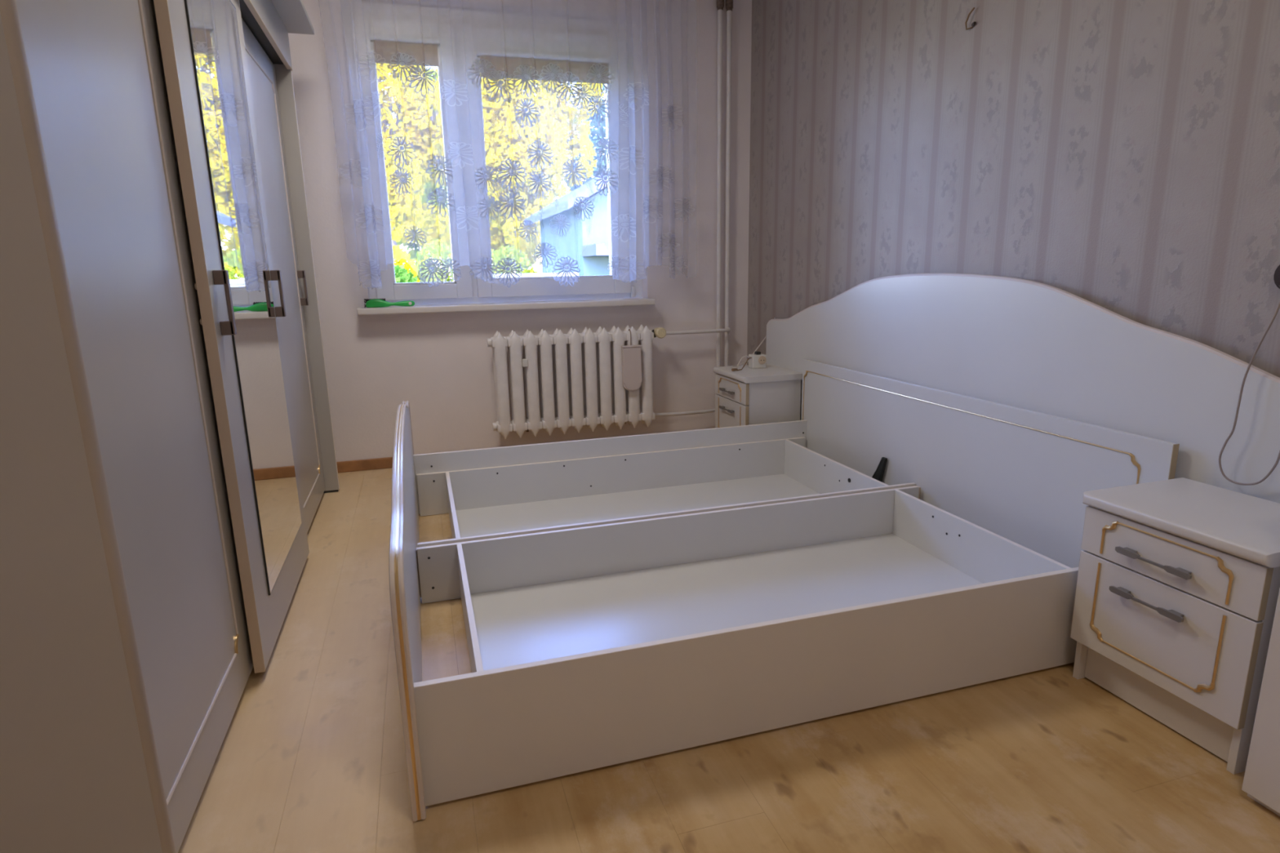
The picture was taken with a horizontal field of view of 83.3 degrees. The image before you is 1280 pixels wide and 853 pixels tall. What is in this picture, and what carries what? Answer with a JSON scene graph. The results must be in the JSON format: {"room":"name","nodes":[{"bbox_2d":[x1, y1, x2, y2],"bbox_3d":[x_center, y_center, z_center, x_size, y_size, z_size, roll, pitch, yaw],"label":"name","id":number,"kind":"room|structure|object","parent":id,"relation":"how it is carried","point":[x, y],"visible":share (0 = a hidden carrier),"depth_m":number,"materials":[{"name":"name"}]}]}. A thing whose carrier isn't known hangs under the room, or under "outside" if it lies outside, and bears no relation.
{"room":"bedroom","nodes":[
{"label":"bedroom","id":0,"kind":"room"},
{"bbox_2d":[288,0,751,462],"bbox_3d":[-0.873,-1.164,4.218,3.368,2.740,0.300,-5,13,-16],"label":"wall","id":1,"kind":"structure","parent":0,"point":[440,363],"depth_m":4.20,"materials":[{"name":"white paint"}]},
{"bbox_2d":[336,457,392,472],"bbox_3d":[-0.809,0.155,4.357,3.154,0.064,0.014,-5,13,-16],"label":"baseboard","id":2,"kind":"structure","parent":1,"relation":"attached to","point":[387,462],"depth_m":4.12,"materials":[{"name":"brown wood"}]},
{"bbox_2d":[340,0,642,306],"bbox_3d":[-0.766,-1.503,4.122,1.612,1.600,0.120,-5,13,-16],"label":"window","id":3,"kind":"structure","parent":1,"relation":"in","point":[460,31],"depth_m":4.05,"materials":[{"name":"plastic"}]},
{"bbox_2d":[369,32,439,66],"bbox_3d":[-1.242,-1.998,3.817,0.348,0.140,0.032,-5,13,-16],"label":"roller blind","id":4,"kind":"object","parent":3,"relation":"attached to","point":[424,49],"visible":0.75,"depth_m":3.82,"materials":[{"name":"fabric"}]},
{"bbox_2d":[476,48,610,84],"bbox_3d":[-0.529,-2.019,4.037,0.746,0.140,0.032,-5,13,-16],"label":"roller blind","id":5,"kind":"object","parent":3,"relation":"attached to","point":[508,61],"visible":0.72,"depth_m":4.03,"materials":[{"name":"fabric"}]},
{"bbox_2d":[356,297,654,315],"bbox_3d":[-0.740,-0.701,4.180,1.680,0.036,0.203,-5,13,-16],"label":"window sill","id":6,"kind":"structure","parent":1,"relation":"attached to","point":[422,308],"depth_m":4.09,"materials":[{"name":"paint"}]},
{"bbox_2d":[364,297,414,307],"bbox_3d":[-1.371,-0.678,3.935,0.263,0.047,0.045,-5,13,-16],"label":"brush","id":7,"kind":"object","parent":6,"relation":"on","point":[373,303],"visible":1,"depth_m":3.91,"materials":[{"name":"green plastic"}]},
{"bbox_2d":[487,324,666,439],"bbox_3d":[-0.365,-0.280,4.306,1.052,0.618,0.203,-5,13,-17],"label":"radiator","id":8,"kind":"object","parent":1,"relation":"attached to","point":[586,379],"visible":0.99,"depth_m":4.21,"materials":[{"name":"metal"}]},
{"bbox_2d":[621,328,641,391],"bbox_3d":[-0.054,-0.394,4.277,0.118,0.367,0.070,-5,13,-16],"label":"humidifier","id":9,"kind":"object","parent":8,"relation":"hanging from","point":[631,355],"visible":1,"depth_m":4.25,"materials":[{"name":"ceramic"}]},
{"bbox_2d":[666,327,730,334],"bbox_3d":[0.347,-0.585,4.451,0.496,0.034,0.053,-6,14,-22],"label":"pipe","id":10,"kind":"object","parent":8,"relation":"attached to","point":[727,329],"visible":0.91,"depth_m":4.44,"materials":[{"name":"metal"}]},
{"bbox_2d":[177,467,1279,852],"bbox_3d":[-0.048,0.763,1.988,3.368,0.120,5.333,-5,13,-16],"label":"floor","id":11,"kind":"structure","parent":0,"point":[311,757],"depth_m":1.61,"materials":[{"name":"brown wood"}]},
{"bbox_2d":[0,0,339,852],"bbox_3d":[-1.435,-0.444,2.158,0.750,2.215,2.795,-5,13,-16],"label":"wardrobe","id":12,"kind":"object","parent":11,"relation":"on","point":[168,458],"visible":1,"depth_m":1.40,"materials":[{"name":"white laminate"}]},
{"bbox_2d":[186,0,301,592],"bbox_3d":[-1.213,-0.435,2.245,0.005,1.779,0.640,-5,13,-16],"label":"mirror","id":13,"kind":"object","parent":12,"relation":"attached to","point":[212,28],"depth_m":2.18,"materials":[{"name":"clear mirror"}]},
{"bbox_2d":[715,0,724,394],"bbox_3d":[0.486,-1.244,4.416,0.042,2.720,0.042,-5,13,-16],"label":"riser pipe","id":14,"kind":"object","parent":11,"relation":"on","point":[720,3],"visible":0.77,"depth_m":4.35,"materials":[{"name":"metal"}]},
{"bbox_2d":[654,408,715,416],"bbox_3d":[0.299,-0.089,4.555,0.481,0.034,0.040,-7,14,-23],"label":"pipe","id":15,"kind":"object","parent":14,"relation":"attached to","point":[668,414],"visible":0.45,"depth_m":4.53,"materials":[{"name":"metal"}]},
{"bbox_2d":[724,0,733,366],"bbox_3d":[0.540,-1.249,4.432,0.042,2.720,0.042,-5,13,-16],"label":"riser pipe","id":16,"kind":"object","parent":11,"relation":"on","point":[729,3],"visible":0.76,"depth_m":4.36,"materials":[{"name":"metal"}]},
{"bbox_2d":[713,364,802,427],"bbox_3d":[0.662,-0.061,4.130,0.367,0.528,0.435,-5,13,-16],"label":"nightstand","id":17,"kind":"object","parent":11,"relation":"on","point":[748,396],"visible":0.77,"depth_m":3.94,"materials":[{"name":"white laminate"}]},
{"bbox_2d":[731,357,751,371],"bbox_3d":[0.582,-0.353,4.087,0.166,0.064,0.016,-12,16,-39],"label":"lead","id":18,"kind":"object","parent":17,"relation":"on","point":[732,369],"visible":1,"depth_m":4.07,"materials":[{"name":"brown plastic"}]},
{"bbox_2d":[731,317,775,368],"bbox_3d":[0.671,-0.497,4.242,0.353,0.274,0.123,-13,17,-42],"label":"cable","id":19,"kind":"object","parent":17,"relation":"on","point":[774,317],"visible":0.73,"depth_m":4.27,"materials":[{"name":"white plastic"}]},
{"bbox_2d":[748,351,766,368],"bbox_3d":[0.679,-0.387,4.160,0.085,0.094,0.070,-5,13,-16],"label":"adapter","id":20,"kind":"object","parent":17,"relation":"on","point":[758,360],"visible":1,"depth_m":4.14,"materials":[{"name":"white plastic"}]},
{"bbox_2d":[388,272,1279,822],"bbox_3d":[0.213,-0.002,2.663,2.106,1.066,3.010,-5,13,-16],"label":"frame","id":21,"kind":"object","parent":11,"relation":"on","point":[624,598],"visible":0.99,"depth_m":2.42,"materials":[{"name":"white laminate"}]},
{"bbox_2d":[871,457,887,481],"bbox_3d":[1.068,0.256,3.289,0.030,0.262,0.145,-5,13,-16],"label":"wedge","id":22,"kind":"object","parent":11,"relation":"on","point":[877,475],"visible":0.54,"depth_m":3.23,"materials":[{"name":"black plastic"}]},
{"bbox_2d":[1070,477,1279,774],"bbox_3d":[1.372,0.456,1.758,0.367,0.528,0.435,-5,13,-17],"label":"nightstand","id":23,"kind":"object","parent":11,"relation":"on","point":[1178,587],"visible":1,"depth_m":1.67,"materials":[{"name":"white laminate"}]},
{"bbox_2d":[1241,589,1279,816],"bbox_3d":[1.597,0.409,1.035,0.473,0.925,0.949,-5,13,-16],"label":"base cabinet","id":24,"kind":"object","parent":11,"relation":"on","point":[1261,781],"visible":1,"depth_m":1.45,"materials":[{"name":"white laminate"}]},
{"bbox_2d":[746,0,1279,377],"bbox_3d":[1.502,-0.735,2.097,0.100,2.740,5.233,-5,13,-16],"label":"wall","id":25,"kind":"structure","parent":0,"point":[1121,157],"depth_m":2.44,"materials":[{"name":"paper"}]},
{"bbox_2d":[964,7,976,30],"bbox_3d":[1.217,-1.497,2.640,0.020,0.069,0.044,-8,14,-27],"label":"stub","id":26,"kind":"object","parent":25,"relation":"attached to","point":[974,23],"visible":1,"depth_m":2.64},
{"bbox_2d":[1273,264,1279,288],"bbox_3d":[1.571,-0.365,1.736,0.031,0.080,0.080,-5,13,-16],"label":"switch","id":27,"kind":"object","parent":25,"relation":"attached to","point":[1277,273],"visible":1,"depth_m":1.76,"materials":[{"name":"black plastic"}]},
{"bbox_2d":[1218,300,1279,485],"bbox_3d":[1.564,-0.079,1.725,0.069,0.485,0.247,-7,14,-24],"label":"hanging cord","id":28,"kind":"object","parent":27,"relation":"hanging from","point":[1278,304],"visible":1,"depth_m":1.80,"materials":[{"name":"black plastic"}]},
{"bbox_3d":[-0.659,-2.395,3.746,2.150,0.040,0.208,-5,13,-16],"label":"rail","id":29,"kind":"object","parent":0,"visible":0},
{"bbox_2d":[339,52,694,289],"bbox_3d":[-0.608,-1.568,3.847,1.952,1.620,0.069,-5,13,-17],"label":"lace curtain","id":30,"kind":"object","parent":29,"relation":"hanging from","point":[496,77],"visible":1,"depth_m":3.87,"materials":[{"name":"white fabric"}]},
{"bbox_2d":[339,158,370,187],"bbox_3d":[-1.444,-1.282,3.646,0.151,0.139,0.048,-5,13,-16],"label":"flower","id":31,"kind":"object","parent":30,"relation":"on","point":[351,169],"depth_m":3.64,"materials":[{"name":"white fabric"}]},
{"bbox_2d":[342,97,374,130],"bbox_3d":[-1.403,-1.558,3.596,0.144,0.150,0.050,-5,13,-16],"label":"flower","id":32,"kind":"object","parent":30,"relation":"on","point":[362,103],"depth_m":3.59,"materials":[{"name":"white fabric"}]},
{"bbox_2d":[357,259,382,289],"bbox_3d":[-1.413,-0.794,3.760,0.114,0.156,0.060,-5,13,-16],"label":"flower","id":33,"kind":"object","parent":30,"relation":"on","point":[369,261],"depth_m":3.76,"materials":[{"name":"white fabric"}]},
{"bbox_2d":[355,203,384,233],"bbox_3d":[-1.393,-1.069,3.706,0.135,0.152,0.056,-5,13,-16],"label":"flower","id":34,"kind":"object","parent":30,"relation":"on","point":[371,208],"depth_m":3.70,"materials":[{"name":"white fabric"}]},
{"bbox_2d":[356,52,389,84],"bbox_3d":[-1.330,-1.783,3.581,0.154,0.149,0.034,-9,15,-30],"label":"flower","id":35,"kind":"object","parent":30,"relation":"on","point":[371,59],"depth_m":3.58,"materials":[{"name":"white fabric"}]},
{"bbox_2d":[361,89,392,118],"bbox_3d":[-1.323,-1.619,3.619,0.149,0.134,0.030,-7,14,-26],"label":"flower","id":36,"kind":"object","parent":30,"relation":"on","point":[378,96],"depth_m":3.61,"materials":[{"name":"white fabric"}]},
{"bbox_2d":[389,168,413,195],"bbox_3d":[-1.232,-1.266,3.723,0.122,0.137,0.015,-5,13,-16],"label":"flower","id":37,"kind":"object","parent":30,"relation":"on","point":[401,174],"depth_m":3.73,"materials":[{"name":"white fabric"}]},
{"bbox_2d":[386,136,416,168],"bbox_3d":[-1.225,-1.409,3.695,0.142,0.158,0.015,-5,13,-16],"label":"flower","id":38,"kind":"object","parent":30,"relation":"on","point":[401,148],"depth_m":3.70,"materials":[{"name":"white fabric"}]},
{"bbox_2d":[389,52,419,84],"bbox_3d":[-1.183,-1.802,3.618,0.144,0.148,0.009,-4,13,-12],"label":"flower","id":39,"kind":"object","parent":30,"relation":"on","point":[417,68],"depth_m":3.62,"materials":[{"name":"white fabric"}]},
{"bbox_2d":[404,225,426,250],"bbox_3d":[-1.186,-0.996,3.796,0.114,0.130,0.009,-3,13,-8],"label":"flower","id":40,"kind":"object","parent":30,"relation":"on","point":[412,232],"depth_m":3.80,"materials":[{"name":"white fabric"}]},
{"bbox_2d":[405,61,436,97],"bbox_3d":[-1.105,-1.757,3.640,0.155,0.166,0.023,-4,13,-15],"label":"flower","id":41,"kind":"object","parent":30,"relation":"on","point":[417,68],"depth_m":3.64,"materials":[{"name":"white fabric"}]},
{"bbox_2d":[418,258,448,287],"bbox_3d":[-1.102,-0.822,3.847,0.153,0.152,0.020,-4,13,-11],"label":"flower","id":42,"kind":"object","parent":30,"relation":"on","point":[438,267],"depth_m":3.85,"materials":[{"name":"white fabric"}]},
{"bbox_2d":[426,155,453,187],"bbox_3d":[-1.044,-1.330,3.752,0.141,0.161,0.024,-5,13,-16],"label":"flower","id":43,"kind":"object","parent":30,"relation":"on","point":[441,166],"depth_m":3.75,"materials":[{"name":"white fabric"}]},
{"bbox_2d":[426,187,455,217],"bbox_3d":[-1.047,-1.179,3.784,0.147,0.148,0.025,-5,13,-16],"label":"flower","id":44,"kind":"object","parent":30,"relation":"on","point":[440,198],"depth_m":3.78,"materials":[{"name":"white fabric"}]},
{"bbox_2d":[439,258,461,283],"bbox_3d":[-1.020,-0.836,3.867,0.111,0.131,0.026,-5,13,-16],"label":"flower","id":45,"kind":"object","parent":30,"relation":"on","point":[447,264],"depth_m":3.87,"materials":[{"name":"white fabric"}]},
{"bbox_2d":[440,79,468,106],"bbox_3d":[-0.959,-1.719,3.710,0.136,0.136,0.038,-6,14,-21],"label":"flower","id":46,"kind":"object","parent":30,"relation":"on","point":[460,84],"depth_m":3.71,"materials":[{"name":"white fabric"}]},
{"bbox_2d":[446,142,473,168],"bbox_3d":[-0.947,-1.425,3.777,0.133,0.134,0.040,-6,14,-22],"label":"flower","id":47,"kind":"object","parent":30,"relation":"on","point":[457,147],"depth_m":3.78,"materials":[{"name":"white fabric"}]},
{"bbox_2d":[455,205,480,231],"bbox_3d":[-0.923,-1.114,3.854,0.133,0.139,0.042,-7,14,-23],"label":"flower","id":48,"kind":"object","parent":30,"relation":"on","point":[467,211],"depth_m":3.86,"materials":[{"name":"white fabric"}]},
{"bbox_2d":[466,58,497,91],"bbox_3d":[-0.817,-1.823,3.732,0.155,0.157,0.016,-4,13,-14],"label":"flower","id":49,"kind":"object","parent":30,"relation":"on","point":[482,70],"depth_m":3.73,"materials":[{"name":"white fabric"}]},
{"bbox_2d":[469,256,497,281],"bbox_3d":[-0.855,-0.859,3.929,0.150,0.136,0.027,-3,13,-11],"label":"flower","id":50,"kind":"object","parent":30,"relation":"on","point":[483,266],"depth_m":3.93,"materials":[{"name":"white fabric"}]},
{"bbox_2d":[474,165,497,192],"bbox_3d":[-0.819,-1.320,3.839,0.123,0.138,0.022,-5,13,-16],"label":"flower","id":51,"kind":"object","parent":30,"relation":"on","point":[486,172],"depth_m":3.84,"materials":[{"name":"white fabric"}]},
{"bbox_2d":[477,195,501,222],"bbox_3d":[-0.811,-1.172,3.874,0.126,0.141,0.020,-5,13,-16],"label":"flower","id":52,"kind":"object","parent":30,"relation":"on","point":[486,204],"depth_m":3.87,"materials":[{"name":"white fabric"}]},
{"bbox_2d":[484,70,514,102],"bbox_3d":[-0.729,-1.774,3.753,0.156,0.159,0.022,-5,13,-16],"label":"flower","id":53,"kind":"object","parent":30,"relation":"on","point":[496,77],"depth_m":3.75,"materials":[{"name":"white fabric"}]},
{"bbox_2d":[495,257,522,287],"bbox_3d":[-0.720,-0.847,3.961,0.151,0.163,0.018,-3,13,-10],"label":"flower","id":54,"kind":"object","parent":30,"relation":"on","point":[508,264],"depth_m":3.96,"materials":[{"name":"white fabric"}]},
{"bbox_2d":[495,189,526,220],"bbox_3d":[-0.694,-1.198,3.888,0.166,0.159,0.021,-5,13,-16],"label":"flower","id":55,"kind":"object","parent":30,"relation":"on","point":[513,195],"depth_m":3.89,"materials":[{"name":"white fabric"}]},
{"bbox_2d":[496,159,525,191],"bbox_3d":[-0.689,-1.345,3.857,0.160,0.172,0.021,-5,13,-16],"label":"flower","id":56,"kind":"object","parent":30,"relation":"on","point":[513,166],"depth_m":3.86,"materials":[{"name":"white fabric"}]},
{"bbox_2d":[514,97,540,127],"bbox_3d":[-0.599,-1.672,3.832,0.142,0.149,0.016,-5,13,-16],"label":"flower","id":57,"kind":"object","parent":30,"relation":"on","point":[525,104],"depth_m":3.83,"materials":[{"name":"white fabric"}]},
{"bbox_2d":[512,64,542,97],"bbox_3d":[-0.595,-1.826,3.801,0.155,0.160,0.015,-5,13,-16],"label":"flower","id":58,"kind":"object","parent":30,"relation":"on","point":[526,76],"depth_m":3.80,"materials":[{"name":"white fabric"}]},
{"bbox_2d":[517,220,537,242],"bbox_3d":[-0.617,-1.072,3.950,0.119,0.118,0.006,-7,14,-26],"label":"flower","id":59,"kind":"object","parent":30,"relation":"on","point":[530,224],"depth_m":3.95,"materials":[{"name":"white fabric"}]},
{"bbox_2d":[527,170,552,199],"bbox_3d":[-0.544,-1.318,3.927,0.140,0.146,0.016,-6,13,-19],"label":"flower","id":60,"kind":"object","parent":30,"relation":"on","point":[535,175],"depth_m":3.93,"materials":[{"name":"white fabric"}]},
{"bbox_2d":[527,140,553,170],"bbox_3d":[-0.540,-1.467,3.896,0.147,0.156,0.016,-6,13,-19],"label":"flower","id":61,"kind":"object","parent":30,"relation":"on","point":[540,147],"depth_m":3.90,"materials":[{"name":"white fabric"}]},
{"bbox_2d":[533,241,557,267],"bbox_3d":[-0.525,-0.957,4.011,0.135,0.141,0.016,-6,13,-20],"label":"flower","id":62,"kind":"object","parent":30,"relation":"on","point":[544,246],"depth_m":4.01,"materials":[{"name":"white fabric"}]},
{"bbox_2d":[539,62,564,93],"bbox_3d":[-0.466,-1.857,3.834,0.135,0.153,0.006,-3,13,-9],"label":"flower","id":63,"kind":"object","parent":30,"relation":"on","point":[553,69],"depth_m":3.83,"materials":[{"name":"white fabric"}]},
{"bbox_2d":[549,213,571,236],"bbox_3d":[-0.442,-1.118,4.004,0.126,0.123,0.006,-3,13,-8],"label":"flower","id":64,"kind":"object","parent":30,"relation":"on","point":[562,218],"depth_m":4.00,"materials":[{"name":"white fabric"}]},
{"bbox_2d":[552,256,580,286],"bbox_3d":[-0.415,-0.874,4.058,0.158,0.168,0.016,-3,13,-8],"label":"flower","id":65,"kind":"object","parent":30,"relation":"on","point":[566,261],"depth_m":4.06,"materials":[{"name":"white fabric"}]},
{"bbox_2d":[554,71,582,104],"bbox_3d":[-0.381,-1.815,3.853,0.154,0.162,0.021,-4,13,-14],"label":"flower","id":66,"kind":"object","parent":30,"relation":"on","point":[563,82],"depth_m":3.85,"materials":[{"name":"white fabric"}]},
{"bbox_2d":[560,158,587,187],"bbox_3d":[-0.358,-1.391,3.953,0.149,0.150,0.020,-4,13,-12],"label":"flower","id":67,"kind":"object","parent":30,"relation":"on","point":[570,168],"depth_m":3.95,"materials":[{"name":"white fabric"}]},
{"bbox_2d":[569,84,593,111],"bbox_3d":[-0.315,-1.777,3.889,0.138,0.141,0.011,-7,14,-26],"label":"flower","id":68,"kind":"object","parent":30,"relation":"on","point":[580,88],"depth_m":3.89,"materials":[{"name":"white fabric"}]},
{"bbox_2d":[573,196,594,221],"bbox_3d":[-0.311,-1.213,4.011,0.127,0.135,0.012,-7,14,-24],"label":"flower","id":69,"kind":"object","parent":30,"relation":"on","point":[584,200],"depth_m":4.01,"materials":[{"name":"white fabric"}]},
{"bbox_2d":[586,95,610,125],"bbox_3d":[-0.230,-1.731,3.938,0.138,0.156,0.013,-6,13,-20],"label":"flower","id":70,"kind":"object","parent":30,"relation":"on","point":[596,100],"depth_m":3.94,"materials":[{"name":"white fabric"}]},
{"bbox_2d":[586,62,614,97],"bbox_3d":[-0.212,-1.884,3.911,0.165,0.171,0.014,-6,13,-19],"label":"flower","id":71,"kind":"object","parent":30,"relation":"on","point":[597,70],"depth_m":3.91,"materials":[{"name":"white fabric"}]},
{"bbox_2d":[594,167,618,195],"bbox_3d":[-0.188,-1.371,4.032,0.148,0.155,0.012,-6,14,-22],"label":"flower","id":72,"kind":"object","parent":30,"relation":"on","point":[607,171],"depth_m":4.03,"materials":[{"name":"white fabric"}]},
{"bbox_2d":[595,137,618,165],"bbox_3d":[-0.181,-1.527,4.000,0.139,0.144,0.013,-6,13,-21],"label":"flower","id":73,"kind":"object","parent":30,"relation":"on","point":[603,144],"depth_m":3.99,"materials":[{"name":"white fabric"}]},
{"bbox_2d":[607,256,627,277],"bbox_3d":[-0.128,-0.921,4.151,0.122,0.119,0.025,-3,13,-10],"label":"flower","id":74,"kind":"object","parent":30,"relation":"on","point":[623,261],"depth_m":4.15,"materials":[{"name":"white fabric"}]},
{"bbox_2d":[610,213,636,242],"bbox_3d":[-0.090,-1.133,4.107,0.159,0.158,0.043,-5,13,-16],"label":"flower","id":75,"kind":"object","parent":30,"relation":"on","point":[620,220],"depth_m":4.11,"materials":[{"name":"white fabric"}]},
{"bbox_2d":[616,254,646,283],"bbox_3d":[-0.051,-0.913,4.170,0.171,0.160,0.051,-3,13,-8],"label":"flower","id":76,"kind":"object","parent":30,"relation":"on","point":[633,260],"depth_m":4.16,"materials":[{"name":"white fabric"}]},
{"bbox_2d":[618,144,644,174],"bbox_3d":[-0.045,-1.496,4.036,0.143,0.159,0.051,-5,13,-16],"label":"flower","id":77,"kind":"object","parent":30,"relation":"on","point":[635,150],"depth_m":4.04,"materials":[{"name":"white fabric"}]},
{"bbox_2d":[622,81,648,111],"bbox_3d":[-0.016,-1.821,3.974,0.158,0.153,0.048,-5,13,-16],"label":"flower","id":78,"kind":"object","parent":30,"relation":"on","point":[633,89],"depth_m":3.97,"materials":[{"name":"white fabric"}]},
{"bbox_2d":[642,196,662,223],"bbox_3d":[0.076,-1.245,4.132,0.144,0.150,0.055,-6,13,-21],"label":"flower","id":79,"kind":"object","parent":30,"relation":"on","point":[649,202],"depth_m":4.13,"materials":[{"name":"white fabric"}]},
{"bbox_2d":[647,164,675,191],"bbox_3d":[0.127,-1.421,4.114,0.170,0.142,0.057,-5,13,-16],"label":"flower","id":80,"kind":"object","parent":30,"relation":"on","point":[661,175],"depth_m":4.11,"materials":[{"name":"white fabric"}]},
{"bbox_2d":[656,231,679,258],"bbox_3d":[0.159,-1.058,4.206,0.161,0.155,0.057,-6,14,-21],"label":"flower","id":81,"kind":"object","parent":30,"relation":"on","point":[663,242],"depth_m":4.20,"materials":[{"name":"white fabric"}]},
{"bbox_2d":[659,103,684,130],"bbox_3d":[0.182,-1.747,4.065,0.133,0.140,0.049,-5,13,-16],"label":"flower","id":82,"kind":"object","parent":30,"relation":"on","point":[669,108],"depth_m":4.06,"materials":[{"name":"white fabric"}]},
{"bbox_2d":[669,255,687,275],"bbox_3d":[0.225,-0.950,4.252,0.128,0.119,0.058,-5,13,-16],"label":"flower","id":83,"kind":"object","parent":30,"relation":"on","point":[674,262],"depth_m":4.25,"materials":[{"name":"white fabric"}]},
{"bbox_2d":[672,196,694,222],"bbox_3d":[0.259,-1.262,4.189,0.131,0.141,0.045,-3,13,-7],"label":"flower","id":84,"kind":"object","parent":30,"relation":"on","point":[683,206],"depth_m":4.19,"materials":[{"name":"white fabric"}]},
{"label":"outside","id":85,"kind":"structure","parent":0,"visible":0},
{"bbox_3d":[-4.679,-5.097,32.018,70.000,0.100,55.367,-5,13,-16],"label":"ground","id":86,"kind":"structure","parent":85,"visible":0},
{"bbox_2d":[394,264,417,282],"bbox_3d":[-2.556,-0.860,8.214,0.812,1.944,0.637,-5,13,-16],"label":"shrub","id":87,"kind":"object","parent":86,"relation":"on","point":[402,276],"visible":0.05,"depth_m":7.92,"materials":[{"name":"green plant"}]},
{"bbox_2d":[392,244,419,282],"bbox_3d":[-3.922,-1.726,11.450,0.905,2.272,0.831,-5,13,-16],"label":"shrub","id":88,"kind":"object","parent":86,"relation":"on","point":[402,256],"visible":0.05,"depth_m":11.25,"materials":[{"name":"yellow plant"}]},
{"bbox_2d":[376,63,449,266],"bbox_3d":[-4.919,-5.172,14.544,3.554,7.684,2.427,-5,13,-16],"label":"autumn tree","id":89,"kind":"object","parent":86,"relation":"on","point":[401,208],"visible":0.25,"depth_m":13.99,"materials":[{"name":"yellow plant"}]},
{"bbox_2d":[404,252,442,281],"bbox_3d":[-12.294,-9.802,30.406,7.459,10.078,4.902,-5,13,-16],"label":"tree","id":90,"kind":"object","parent":86,"relation":"on","point":[411,252],"visible":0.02,"depth_m":31.41,"materials":[{"name":"green plant"}]},
{"bbox_2d":[412,239,453,282],"bbox_3d":[-3.463,-1.994,12.368,1.147,2.383,1.103,-5,13,-16],"label":"round bush","id":91,"kind":"object","parent":86,"relation":"on","point":[446,250],"visible":0.18,"depth_m":12.00,"materials":[{"name":"green plant"}]},
{"bbox_2d":[395,66,501,268],"bbox_3d":[-6.970,-8.097,25.520,5.073,8.684,3.826,-5,13,-16],"label":"tree","id":92,"kind":"object","parent":86,"relation":"on","point":[428,188],"visible":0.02,"depth_m":24.45,"materials":[{"name":"green plant"}]},
{"bbox_2d":[415,71,604,269],"bbox_3d":[-3.521,-7.399,19.770,5.550,9.698,3.851,-5,13,-16],"label":"autumn tree","id":93,"kind":"object","parent":86,"relation":"on","point":[553,131],"visible":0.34,"depth_m":19.11,"materials":[{"name":"yellow plant"}]},
{"bbox_2d":[491,244,538,274],"bbox_3d":[-2.206,-2.059,12.776,1.368,2.285,1.056,-5,13,-16],"label":"shrub","id":94,"kind":"object","parent":86,"relation":"on","point":[522,259],"visible":0.17,"depth_m":12.45,"materials":[{"name":"green plant"}]},
{"bbox_2d":[488,103,582,273],"bbox_3d":[-5.705,-10.957,34.431,7.089,10.332,4.822,-5,13,-16],"label":"tree","id":95,"kind":"object","parent":86,"relation":"on","point":[497,237],"visible":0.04,"depth_m":33.87,"materials":[{"name":"green plant"}]},
{"bbox_2d":[493,271,578,277],"bbox_3d":[-1.541,-1.427,10.982,1.260,1.790,0.280,-5,13,-16],"label":"wall","id":96,"kind":"structure","parent":86,"relation":"on","point":[535,274],"depth_m":10.66,"materials":[{"name":"paint"}]},
{"bbox_2d":[524,171,609,275],"bbox_3d":[0.858,-4.012,15.778,5.860,4.655,6.000,-5,13,-16],"label":"house","id":97,"kind":"structure","parent":86,"relation":"on","point":[590,251],"depth_m":13.48,"materials":[{"name":"paint"}]},
{"bbox_2d":[565,84,606,193],"bbox_3d":[-1.379,-8.513,25.557,3.643,9.268,3.094,-9,15,-32],"label":"spruce","id":98,"kind":"object","parent":86,"relation":"on","point":[600,133],"visible":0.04,"depth_m":24.69,"materials":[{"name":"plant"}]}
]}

